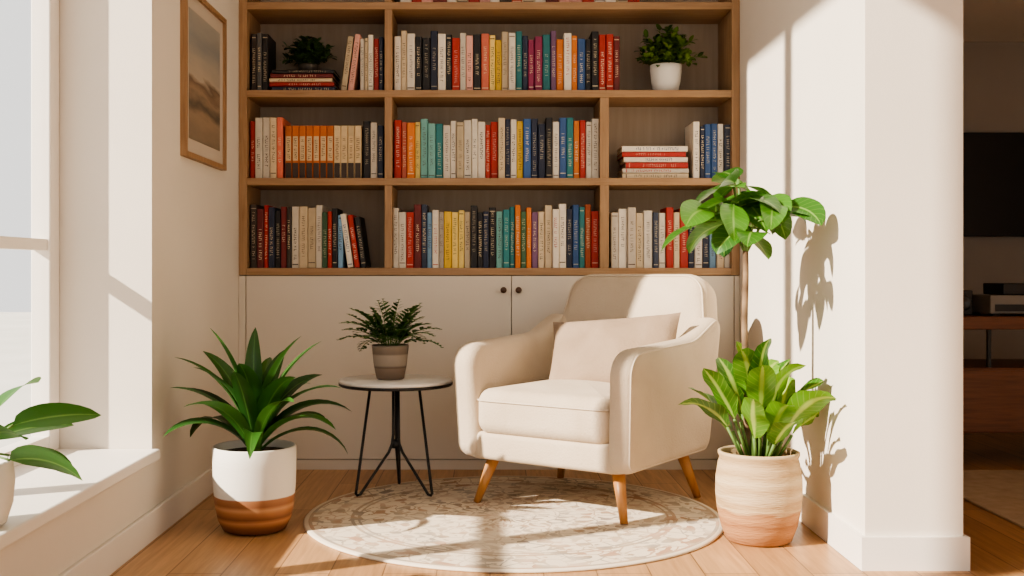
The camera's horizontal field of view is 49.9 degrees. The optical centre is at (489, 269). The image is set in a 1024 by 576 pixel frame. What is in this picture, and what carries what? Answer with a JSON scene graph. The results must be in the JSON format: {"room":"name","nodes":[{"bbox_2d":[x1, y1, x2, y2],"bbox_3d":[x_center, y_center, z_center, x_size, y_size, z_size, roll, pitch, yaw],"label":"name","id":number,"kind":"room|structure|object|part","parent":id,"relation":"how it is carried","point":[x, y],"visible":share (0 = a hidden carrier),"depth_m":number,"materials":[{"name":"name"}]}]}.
{"room":"reading nook","nodes":[
{"label":"reading nook","id":0,"kind":"room"},
{"bbox_2d":[0,0,239,575],"bbox_3d":[-1.260,-0.900,1.040,0.380,3.500,8.080,0,0,0],"label":"wall","id":1,"kind":"structure","parent":0,"point":[149,232],"depth_m":3.48,"materials":[{"name":"paint"}]},
{"bbox_2d":[0,236,48,466],"bbox_3d":[-1.390,-0.993,1.446,0.052,3.114,3.911,0,0,0],"label":"rails","id":2,"kind":"object","parent":1,"relation":"attached to","point":[6,242],"visible":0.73,"depth_m":3.25,"materials":[{"name":"paint"}]},
{"bbox_2d":[31,0,58,449],"bbox_3d":[-1.390,-0.993,1.440,0.060,3.114,4.072,0,0,0],"label":"stile","id":3,"kind":"object","parent":1,"relation":"attached to","point":[44,13],"visible":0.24,"depth_m":3.40,"materials":[{"name":"paint"}]},
{"bbox_2d":[0,449,159,549],"bbox_3d":[-1.221,0.582,1.440,0.358,0.034,4.078,0,0,0],"label":"sill","id":4,"kind":"structure","parent":1,"relation":"attached to","point":[41,495],"depth_m":2.93,"materials":[{"name":"paint"}]},
{"bbox_2d":[0,377,100,525],"bbox_3d":[-1.076,0.407,2.422,0.421,0.314,0.410,0,0,-18],"label":"potted plant","id":5,"kind":"object","parent":4,"relation":"on","point":[45,416],"visible":1,"depth_m":2.40,"materials":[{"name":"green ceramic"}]},
{"bbox_2d":[0,455,15,525],"bbox_3d":[-1.135,0.492,2.420,0.168,0.145,0.168,0,0,0],"label":"pot","id":6,"kind":"object","parent":5,"relation":"on","point":[7,470],"depth_m":2.41,"materials":[{"name":"white ceramic"}]},
{"bbox_2d":[58,467,212,575],"bbox_3d":[-1.063,0.802,2.039,0.014,0.095,5.279,0,0,0],"label":"baseboard","id":7,"kind":"structure","parent":1,"relation":"attached to","point":[116,551],"depth_m":3.34,"materials":[{"name":"paint"}]},
{"bbox_2d":[180,0,226,170],"bbox_3d":[-1.058,-0.695,4.088,0.022,0.600,0.580,0,0,0],"label":"picture frame","id":8,"kind":"object","parent":1,"relation":"attached to","point":[203,30],"visible":1,"depth_m":4.05,"materials":[{"name":"brown wood"}]},
{"bbox_2d":[189,7,219,150],"bbox_3d":[-1.058,-0.695,4.088,0.002,0.460,0.440,0,0,0],"label":"print","id":9,"kind":"object","parent":8,"relation":"attached to","point":[204,36],"depth_m":4.07},
{"bbox_2d":[110,433,1023,575],"bbox_3d":[1.325,0.900,1.900,5.550,0.100,9.800,0,0,0],"label":"floor","id":10,"kind":"structure","parent":0,"point":[196,544],"depth_m":3.33,"materials":[{"name":"brown wood"}]},
{"bbox_2d":[163,327,351,535],"bbox_3d":[-0.751,0.518,3.596,0.578,0.663,0.589,0,0,0],"label":"dracaena","id":11,"kind":"object","parent":10,"relation":"on","point":[254,475],"visible":1,"depth_m":3.52,"materials":[{"name":"green plant"}]},
{"bbox_2d":[212,439,295,535],"bbox_3d":[-0.770,0.711,3.600,0.269,0.276,0.269,0,0,0],"label":"pot","id":12,"kind":"object","parent":11,"relation":"on","point":[254,496],"depth_m":3.49,"materials":[{"name":"white ceramic"}]},
{"bbox_2d":[239,0,739,469],"bbox_3d":[-0.003,-0.347,4.814,2.132,2.395,0.323,0,0,0],"label":"bookcase","id":13,"kind":"object","parent":10,"relation":"on","point":[284,305],"visible":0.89,"depth_m":4.68,"materials":[{"name":"brown wood"}]},
{"bbox_3d":[-0.003,-0.759,4.968,2.064,1.502,0.011,0,0,0],"label":"panel","id":14,"kind":"part","parent":13,"relation":"part of","materials":[{"name":"brown wood"}]},
{"bbox_2d":[250,0,729,267],"bbox_3d":[0.002,-0.695,4.825,2.062,1.372,0.228,0,0,0],"label":"books","id":15,"kind":"object","parent":13,"relation":"in","point":[285,237],"visible":0.92,"depth_m":4.72,"materials":[{"name":"multicoloured paper"}]},
{"bbox_2d":[280,35,336,69],"bbox_3d":[-0.790,-0.941,4.790,0.237,0.159,0.210,0,0,21],"label":"potted succulent","id":16,"kind":"object","parent":15,"relation":"on","point":[307,53],"visible":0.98,"depth_m":4.77,"materials":[{"name":"green plant"}]},
{"bbox_2d":[298,63,317,69],"bbox_3d":[-0.794,-0.878,4.800,0.090,0.035,0.090,0,0,0],"label":"pot","id":17,"kind":"object","parent":16,"relation":"on","point":[301,66],"depth_m":4.76,"materials":[{"name":"grey ceramic"}]},
{"bbox_3d":[0.058,0.085,4.666,0.027,0.027,0.028,0,0,0],"label":"knob","id":18,"kind":"part","parent":13,"relation":"part of","materials":[{"name":"brown metal"}]},
{"bbox_2d":[634,24,707,89],"bbox_3d":[0.787,-0.916,4.785,0.312,0.300,0.306,0,0,4],"label":"potted plant","id":19,"kind":"object","parent":13,"relation":"on","point":[664,56],"visible":0.98,"depth_m":4.72,"materials":[{"name":"green plant"}]},
{"bbox_2d":[650,62,681,89],"bbox_3d":[0.764,-0.829,4.780,0.137,0.124,0.137,0,0,0],"label":"pot","id":20,"kind":"object","parent":19,"relation":"on","point":[664,75],"depth_m":4.73,"materials":[{"name":"white ceramic"}]},
{"bbox_2d":[303,476,722,572],"bbox_3d":[0.080,0.845,3.790,1.426,0.009,1.426,0,0,0],"label":"round rug","id":21,"kind":"object","parent":10,"relation":"on","point":[520,524],"visible":0.99,"depth_m":3.63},
{"bbox_2d":[339,374,452,496],"bbox_3d":[-0.355,0.625,4.150,0.429,0.428,0.429,0,0,0],"label":"side table","id":22,"kind":"object","parent":21,"relation":"on","point":[410,382],"visible":0.94,"depth_m":4.09,"materials":[{"name":"black metal"}]},
{"bbox_3d":[-0.430,0.637,4.107,0.162,0.405,0.010,0,0,-30],"label":"leg","id":23,"kind":"part","parent":22,"relation":"part of","materials":[{"name":"black metal"}]},
{"bbox_2d":[338,299,443,379],"bbox_3d":[-0.374,0.259,4.148,0.400,0.302,0.409,0,0,0],"label":"potted fern","id":24,"kind":"object","parent":22,"relation":"on","point":[389,359],"visible":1,"depth_m":4.10,"materials":[{"name":"green plant"}]},
{"bbox_2d":[372,343,408,379],"bbox_3d":[-0.375,0.345,4.140,0.140,0.130,0.140,0,0,0],"label":"pot","id":25,"kind":"object","parent":24,"relation":"on","point":[390,361],"depth_m":4.09,"materials":[{"name":"beige ceramic"}]},
{"bbox_3d":[-0.355,0.637,4.237,0.010,0.404,0.162,0,0,0],"label":"leg","id":26,"kind":"part","parent":22,"relation":"part of","materials":[{"name":"black metal"}]},
{"bbox_3d":[-0.280,0.637,4.107,0.162,0.405,0.010,0,0,30],"label":"leg","id":27,"kind":"part","parent":22,"relation":"part of","materials":[{"name":"black metal"}]},
{"bbox_2d":[454,274,719,524],"bbox_3d":[0.406,0.435,4.105,0.744,0.838,0.868,0,0,35],"label":"armchair","id":28,"kind":"object","parent":21,"relation":"on","point":[598,385],"visible":0.98,"depth_m":3.92,"materials":[{"name":"beige fabric"}]},
{"bbox_3d":[-0.009,0.753,3.981,0.100,0.184,0.047,0,0,-18],"label":"leg","id":29,"kind":"part","parent":28,"relation":"part of","materials":[{"name":"brown wood"}]},
{"bbox_3d":[0.105,0.425,4.225,0.114,0.494,0.720,0,0,35],"label":"arm","id":30,"kind":"part","parent":28,"relation":"part of","materials":[{"name":"beige fabric"}]},
{"bbox_3d":[0.332,0.492,3.999,0.542,0.187,0.592,0,0,35],"label":"seat","id":31,"kind":"part","parent":28,"relation":"part of","materials":[{"name":"beige fabric"}]},
{"bbox_3d":[0.354,0.625,4.031,0.638,0.100,0.635,0,0,35],"label":"seat","id":32,"kind":"part","parent":28,"relation":"part of","materials":[{"name":"beige fabric"}]},
{"bbox_3d":[0.296,0.753,4.417,0.047,0.184,0.100,0,0,-2],"label":"leg","id":33,"kind":"part","parent":28,"relation":"part of","materials":[{"name":"brown wood"}]},
{"bbox_2d":[549,312,680,382],"bbox_3d":[0.449,0.310,4.036,0.520,0.312,0.189,0,0,23],"label":"throw pillow","id":34,"kind":"object","parent":28,"relation":"on","point":[585,351],"depth_m":4.00,"materials":[{"name":"beige fabric"}]},
{"bbox_3d":[0.431,0.753,3.673,0.047,0.184,0.100,0,0,-2],"label":"leg","id":35,"kind":"part","parent":28,"relation":"part of","materials":[{"name":"brown wood"}]},
{"bbox_3d":[0.567,0.337,4.334,0.669,0.642,0.309,0,0,35],"label":"backrest","id":36,"kind":"part","parent":28,"relation":"part of","materials":[{"name":"beige fabric"}]},
{"bbox_3d":[0.622,0.425,3.864,0.114,0.494,0.720,0,0,35],"label":"arm","id":37,"kind":"part","parent":28,"relation":"part of","materials":[{"name":"beige fabric"}]},
{"bbox_3d":[0.737,0.758,4.109,0.100,0.192,0.047,0,0,-18],"label":"leg","id":38,"kind":"part","parent":28,"relation":"part of","materials":[{"name":"brown wood"}]},
{"bbox_2d":[678,338,835,546],"bbox_3d":[0.810,0.529,3.434,0.469,0.641,0.494,0,0,0],"label":"potted dieffenbachia","id":39,"kind":"object","parent":10,"relation":"on","point":[759,492],"visible":0.98,"depth_m":3.37,"materials":[{"name":"plant"}]},
{"bbox_2d":[661,167,825,454],"bbox_3d":[0.788,0.123,3.497,0.482,0.933,0.455,0,0,0],"label":"tree","id":40,"kind":"object","parent":39,"relation":"on","point":[731,221],"visible":0.98,"depth_m":3.41,"materials":[{"name":"green plant"}]},
{"bbox_2d":[715,444,802,546],"bbox_3d":[0.845,0.708,3.460,0.268,0.282,0.268,0,0,0],"label":"pot","id":41,"kind":"object","parent":39,"relation":"on","point":[759,492],"depth_m":3.36,"materials":[{"name":"ceramic"}]},
{"bbox_2d":[963,313,1023,432],"bbox_3d":[2.565,0.525,4.949,1.370,0.650,0.482,0,0,0],"label":"media console","id":42,"kind":"object","parent":10,"relation":"on","point":[993,389],"visible":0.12,"depth_m":4.71,"materials":[{"name":"brown wood"}]},
{"bbox_2d":[963,290,972,314],"bbox_3d":[2.090,0.144,4.927,0.080,0.110,0.166,0,0,0],"label":"speaker","id":43,"kind":"object","parent":42,"relation":"on","point":[967,294],"visible":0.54,"depth_m":4.85},
{"bbox_3d":[2.565,0.560,4.955,1.370,0.280,0.470,0,0,0],"label":"drawer","id":44,"kind":"part","parent":42,"relation":"part of","materials":[{"name":"brown wood"}]},
{"bbox_2d":[973,294,1023,315],"bbox_3d":[2.360,0.154,4.899,0.380,0.090,0.263,0,0,0],"label":"stereo receiver","id":45,"kind":"object","parent":42,"relation":"on","point":[995,305],"visible":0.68,"depth_m":4.77,"materials":[{"name":"grey metal"}]},
{"bbox_2d":[983,283,1023,294],"bbox_3d":[2.380,0.084,4.900,0.280,0.050,0.200,0,0,0],"label":"box","id":46,"kind":"object","parent":45,"relation":"on","point":[988,288],"visible":1,"depth_m":4.81,"materials":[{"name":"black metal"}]},
{"bbox_2d":[963,470,1023,528],"bbox_3d":[2.575,0.845,4.060,1.650,0.010,1.120,0,0,0],"label":"area rug","id":47,"kind":"object","parent":10,"relation":"on","point":[1000,493],"visible":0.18,"depth_m":4.15,"materials":[{"name":"fabric"}]},
{"bbox_2d":[739,0,962,535],"bbox_3d":[1.203,-0.900,4.860,0.278,3.500,3.480,0,0,0],"label":"wall","id":48,"kind":"structure","parent":0,"point":[854,108],"depth_m":3.12,"materials":[{"name":"paint"}]},
{"bbox_2d":[799,492,969,570],"bbox_3d":[1.203,0.802,4.853,0.306,0.095,3.494,0,0,0],"label":"baseboard","id":49,"kind":"structure","parent":48,"relation":"attached to","point":[867,553],"depth_m":3.11,"materials":[{"name":"paint"}]},
{"bbox_2d":[963,42,1023,358],"bbox_3d":[2.721,-0.260,6.700,2.758,2.220,0.200,0,0,0],"label":"wall","id":50,"kind":"structure","parent":0,"point":[993,72],"depth_m":6.60,"materials":[{"name":"paint"}]},
{"bbox_2d":[963,132,1023,236],"bbox_3d":[3.200,-0.510,6.575,1.240,0.620,0.044,0,0,0],"label":"television","id":51,"kind":"object","parent":50,"relation":"attached to","point":[993,162],"visible":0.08,"depth_m":6.55,"materials":[{"name":"black metal"}]},
{"bbox_2d":[963,0,1023,41],"bbox_3d":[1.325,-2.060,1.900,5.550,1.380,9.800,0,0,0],"label":"ceiling","id":52,"kind":"structure","parent":0,"point":[983,20],"depth_m":6.05,"materials":[{"name":"paint"}]},
{"label":"outside","id":53,"kind":"structure","parent":0,"visible":0},
{"bbox_2d":[0,312,30,447],"bbox_3d":[-15.800,1.200,10.000,28.400,0.100,40.000,0,0,0],"label":"ground","id":54,"kind":"structure","parent":53,"point":[15,327],"depth_m":13.53,"materials":[{"name":"white"}]}
]}

